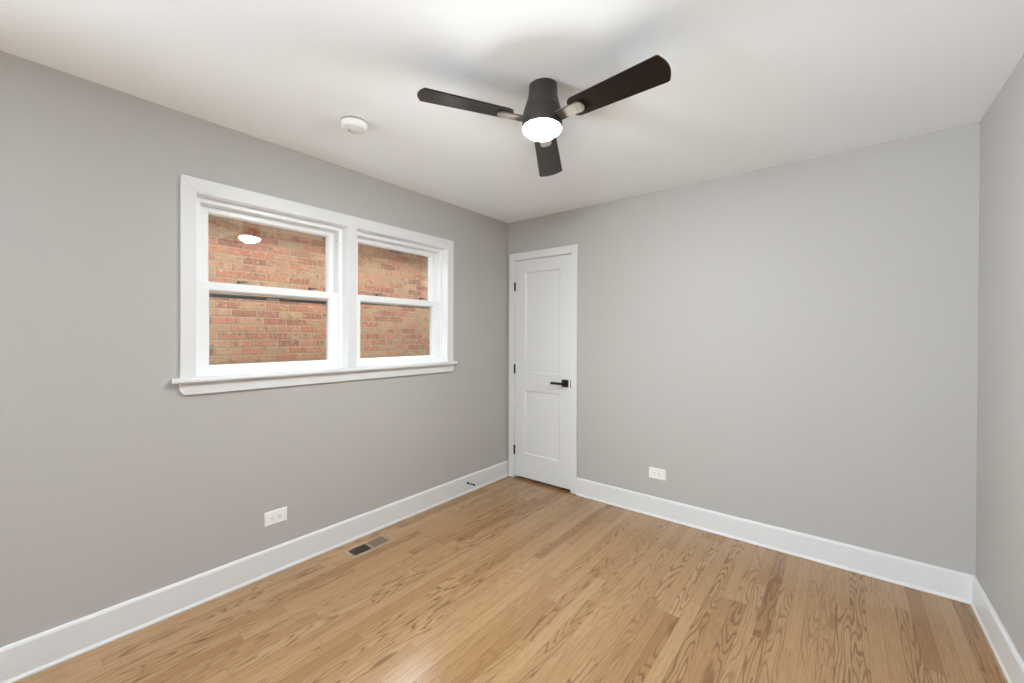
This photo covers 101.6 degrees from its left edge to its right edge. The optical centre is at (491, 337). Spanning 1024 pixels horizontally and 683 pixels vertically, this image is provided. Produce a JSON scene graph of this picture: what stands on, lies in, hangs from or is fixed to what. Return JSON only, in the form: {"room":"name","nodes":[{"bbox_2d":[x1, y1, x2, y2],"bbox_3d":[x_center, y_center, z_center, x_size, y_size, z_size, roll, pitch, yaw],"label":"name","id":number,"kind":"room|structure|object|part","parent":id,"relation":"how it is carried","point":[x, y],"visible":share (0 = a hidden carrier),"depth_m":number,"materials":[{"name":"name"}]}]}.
{"room":"empty bedroom","nodes":[
{"label":"empty bedroom","id":0,"kind":"room"},
{"bbox_2d":[0,51,507,647],"bbox_3d":[-2.021,0.120,1.577,0.170,2.440,6.570,0,0,40],"label":"wall","id":1,"kind":"structure","parent":0,"point":[118,485],"depth_m":1.94,"materials":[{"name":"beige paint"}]},
{"bbox_2d":[0,460,508,682],"bbox_3d":[-1.336,1.266,2.258,0.020,0.146,4.650,0,0,40],"label":"baseboard","id":2,"kind":"structure","parent":1,"relation":"attached to","point":[26,657],"depth_m":2.10,"materials":[{"name":"white paint"}]},
{"bbox_2d":[264,506,286,526],"bbox_3d":[-1.234,1.024,2.386,0.009,0.079,0.123,0,0,40],"label":"wall outlet","id":3,"kind":"object","parent":1,"relation":"attached to","point":[278,515],"visible":1,"depth_m":2.38,"materials":[{"name":"white plastic"}]},
{"bbox_2d":[172,174,456,394],"bbox_3d":[-0.981,-0.258,2.785,0.224,1.076,1.908,0,0,40],"label":"window","id":4,"kind":"structure","parent":1,"relation":"in","point":[336,234],"depth_m":2.42,"materials":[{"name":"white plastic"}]},
{"bbox_3d":[-1.497,-0.297,2.053,0.018,0.993,0.060,0,0,40],"label":"casing","id":5,"kind":"part","parent":4,"relation":"part of","materials":[{"name":"white paint"}]},
{"bbox_3d":[-1.315,-0.471,2.486,0.042,0.451,0.776,0,0,40],"label":"sash","id":6,"kind":"part","parent":4,"relation":"part of","materials":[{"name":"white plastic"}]},
{"bbox_3d":[-1.347,-0.233,2.514,0.013,0.020,0.784,0,0,40],"label":"screen frame","id":7,"kind":"part","parent":4,"relation":"part of","materials":[{"name":"white metal"}]},
{"bbox_3d":[-1.280,-0.056,2.458,0.044,0.476,0.776,0,0,40],"label":"sash","id":8,"kind":"part","parent":4,"relation":"part of","materials":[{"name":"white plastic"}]},
{"bbox_3d":[-0.934,0.209,2.746,0.096,0.024,1.908,0,0,40],"label":"window sill","id":9,"kind":"part","parent":4,"relation":"part of","materials":[{"name":"white paint"}]},
{"bbox_3d":[-0.918,-0.762,2.739,0.018,0.068,1.855,0,0,40],"label":"head casing","id":10,"kind":"part","parent":4,"relation":"part of","materials":[{"name":"white paint"}]},
{"bbox_3d":[-0.920,-0.265,2.741,0.018,0.926,0.060,0,0,40],"label":"mullion casing","id":11,"kind":"part","parent":4,"relation":"part of","materials":[{"name":"white paint"}]},
{"bbox_3d":[-0.345,-0.299,3.428,0.018,0.993,0.065,0,0,40],"label":"casing","id":12,"kind":"part","parent":4,"relation":"part of","materials":[{"name":"white paint"}]},
{"bbox_2d":[357,228,447,366],"bbox_3d":[-0.702,-0.267,3.141,0.195,0.924,0.832,0,0,40],"label":"window","id":13,"kind":"structure","parent":1,"relation":"in","point":[437,302],"depth_m":3.30,"materials":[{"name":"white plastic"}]},
{"bbox_3d":[-0.772,-0.251,3.200,0.013,0.020,0.779,0,0,40],"label":"screen frame","id":14,"kind":"part","parent":13,"relation":"part of","materials":[{"name":"white metal"}]},
{"bbox_3d":[-0.740,-0.473,3.173,0.042,0.451,0.771,0,0,40],"label":"sash","id":15,"kind":"part","parent":13,"relation":"part of","materials":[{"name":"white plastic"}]},
{"bbox_3d":[-0.705,-0.057,3.144,0.044,0.476,0.771,0,0,40],"label":"sash","id":16,"kind":"part","parent":13,"relation":"part of","materials":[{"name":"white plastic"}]},
{"bbox_2d":[14,476,1007,682],"bbox_3d":[-0.568,1.409,0.852,3.344,0.120,7.320,0,0,40],"label":"floor","id":17,"kind":"structure","parent":0,"point":[518,579],"depth_m":2.00,"materials":[{"name":"brown wood"}]},
{"bbox_2d":[343,535,394,558],"bbox_3d":[-0.788,1.337,2.679,0.128,0.004,0.301,0,0,40],"label":"floor vent","id":18,"kind":"object","parent":17,"relation":"in","point":[361,549],"visible":1,"depth_m":2.67,"materials":[{"name":"beige metal"}]},
{"bbox_2d":[0,0,1023,222],"bbox_3d":[-0.559,-1.151,0.839,3.344,0.120,7.320,0,0,40],"label":"ceiling","id":19,"kind":"structure","parent":0,"point":[753,85],"depth_m":1.71,"materials":[{"name":"white paint"}]},
{"bbox_2d":[340,115,367,134],"bbox_3d":[-0.701,-1.074,2.120,0.133,0.048,0.133,0,0,40],"label":"smoke detector","id":20,"kind":"object","parent":19,"relation":"attached to","point":[351,124],"visible":1,"depth_m":2.08,"materials":[{"name":"white plastic"}]},
{"bbox_2d":[417,55,670,176],"bbox_3d":[0.110,-0.980,1.772,0.849,0.238,0.958,0,0,-18],"label":"ceiling fan","id":21,"kind":"object","parent":19,"relation":"hanging from","point":[542,117],"visible":1,"depth_m":1.71,"materials":[{"name":"brown metal"}]},
{"bbox_3d":[-0.106,-0.953,1.704,0.397,0.006,0.127,3,9,-18],"label":"blade","id":22,"kind":"part","parent":21,"relation":"part of","materials":[{"name":"black wood"}]},
{"bbox_3d":[0.086,-0.936,1.767,0.134,0.009,0.056,3,9,-18],"label":"blade arm","id":23,"kind":"part","parent":21,"relation":"part of","materials":[{"name":"silver metal"}]},
{"bbox_3d":[0.247,-0.922,1.940,0.056,0.009,0.134,-10,-5,11],"label":"blade arm","id":24,"kind":"part","parent":21,"relation":"part of","materials":[{"name":"silver metal"}]},
{"bbox_3d":[0.289,-0.919,2.139,0.127,0.006,0.397,-10,-5,11],"label":"blade","id":25,"kind":"part","parent":21,"relation":"part of","materials":[{"name":"brown wood"}]},
{"bbox_3d":[0.317,-0.931,1.714,0.134,0.009,0.056,-1,-15,42],"label":"blade arm","id":26,"kind":"part","parent":21,"relation":"part of"},
{"bbox_3d":[0.469,-0.940,1.579,0.397,0.006,0.127,-1,-15,42],"label":"blade","id":27,"kind":"part","parent":21,"relation":"part of","materials":[{"name":"brown wood"}]},
{"bbox_2d":[507,122,979,575],"bbox_3d":[1.342,0.124,3.120,3.344,2.440,0.115,0,0,40],"label":"wall","id":28,"kind":"structure","parent":0,"point":[794,345],"depth_m":2.57,"materials":[{"name":"grey paint"}]},
{"bbox_2d":[509,244,577,493],"bbox_3d":[0.469,0.270,3.812,0.727,2.131,0.175,0,0,40],"label":"door","id":29,"kind":"structure","parent":28,"relation":"in","point":[543,292],"depth_m":3.78,"materials":[{"name":"white paint"}]},
{"bbox_3d":[0.191,0.268,3.999,0.060,2.128,0.016,0,0,40],"label":"casing","id":30,"kind":"part","parent":29,"relation":"part of","materials":[{"name":"white paint"}]},
{"bbox_3d":[0.451,-0.761,3.780,0.726,0.068,0.016,0,0,40],"label":"head casing","id":31,"kind":"part","parent":29,"relation":"part of","materials":[{"name":"white paint"}]},
{"bbox_3d":[0.564,0.400,3.626,0.131,0.022,0.012,0,0,40],"label":"lever","id":32,"kind":"part","parent":29,"relation":"part of","materials":[{"name":"black metal"}]},
{"bbox_3d":[0.635,0.399,3.628,0.064,0.064,0.009,0,0,40],"label":"handle","id":33,"kind":"part","parent":29,"relation":"part of","materials":[{"name":"black metal"}]},
{"bbox_3d":[0.704,0.272,3.570,0.056,2.128,0.016,0,0,40],"label":"casing","id":34,"kind":"part","parent":29,"relation":"part of","materials":[{"name":"white paint"}]},
{"bbox_2d":[649,467,665,480],"bbox_3d":[1.239,1.021,3.128,0.123,0.079,0.009,0,0,40],"label":"wall outlet","id":35,"kind":"object","parent":28,"relation":"attached to","point":[656,473],"visible":1,"depth_m":3.12,"materials":[{"name":"white plastic"}]},
{"bbox_2d":[576,477,974,603],"bbox_3d":[1.583,1.273,2.832,2.252,0.146,0.020,0,0,40],"label":"baseboard","id":36,"kind":"structure","parent":28,"relation":"attached to","point":[936,580],"depth_m":2.57,"materials":[{"name":"white paint"}]},
{"bbox_2d":[976,54,1023,660],"bbox_3d":[1.398,0.136,0.715,0.170,2.440,3.500,0,0,40],"label":"wall","id":37,"kind":"structure","parent":0,"point":[1000,385],"depth_m":1.79,"materials":[{"name":"grey paint"}]},
{"bbox_2d":[970,576,1023,682],"bbox_3d":[1.321,1.282,0.782,0.020,0.146,3.500,0,0,40],"label":"baseboard","id":38,"kind":"structure","parent":37,"relation":"attached to","point":[1007,655],"depth_m":1.77,"materials":[{"name":"white paint"}]},
{"label":"outside","id":39,"kind":"structure","parent":0,"visible":0},
{"bbox_2d":[208,215,429,364],"bbox_3d":[0.577,0.474,6.884,0.480,3.699,11.100,0,0,40],"label":"brick wall","id":40,"kind":"structure","parent":39,"point":[241,331],"depth_m":3.93,"materials":[{"name":"brick"},{"name":"mortar"}]}
]}

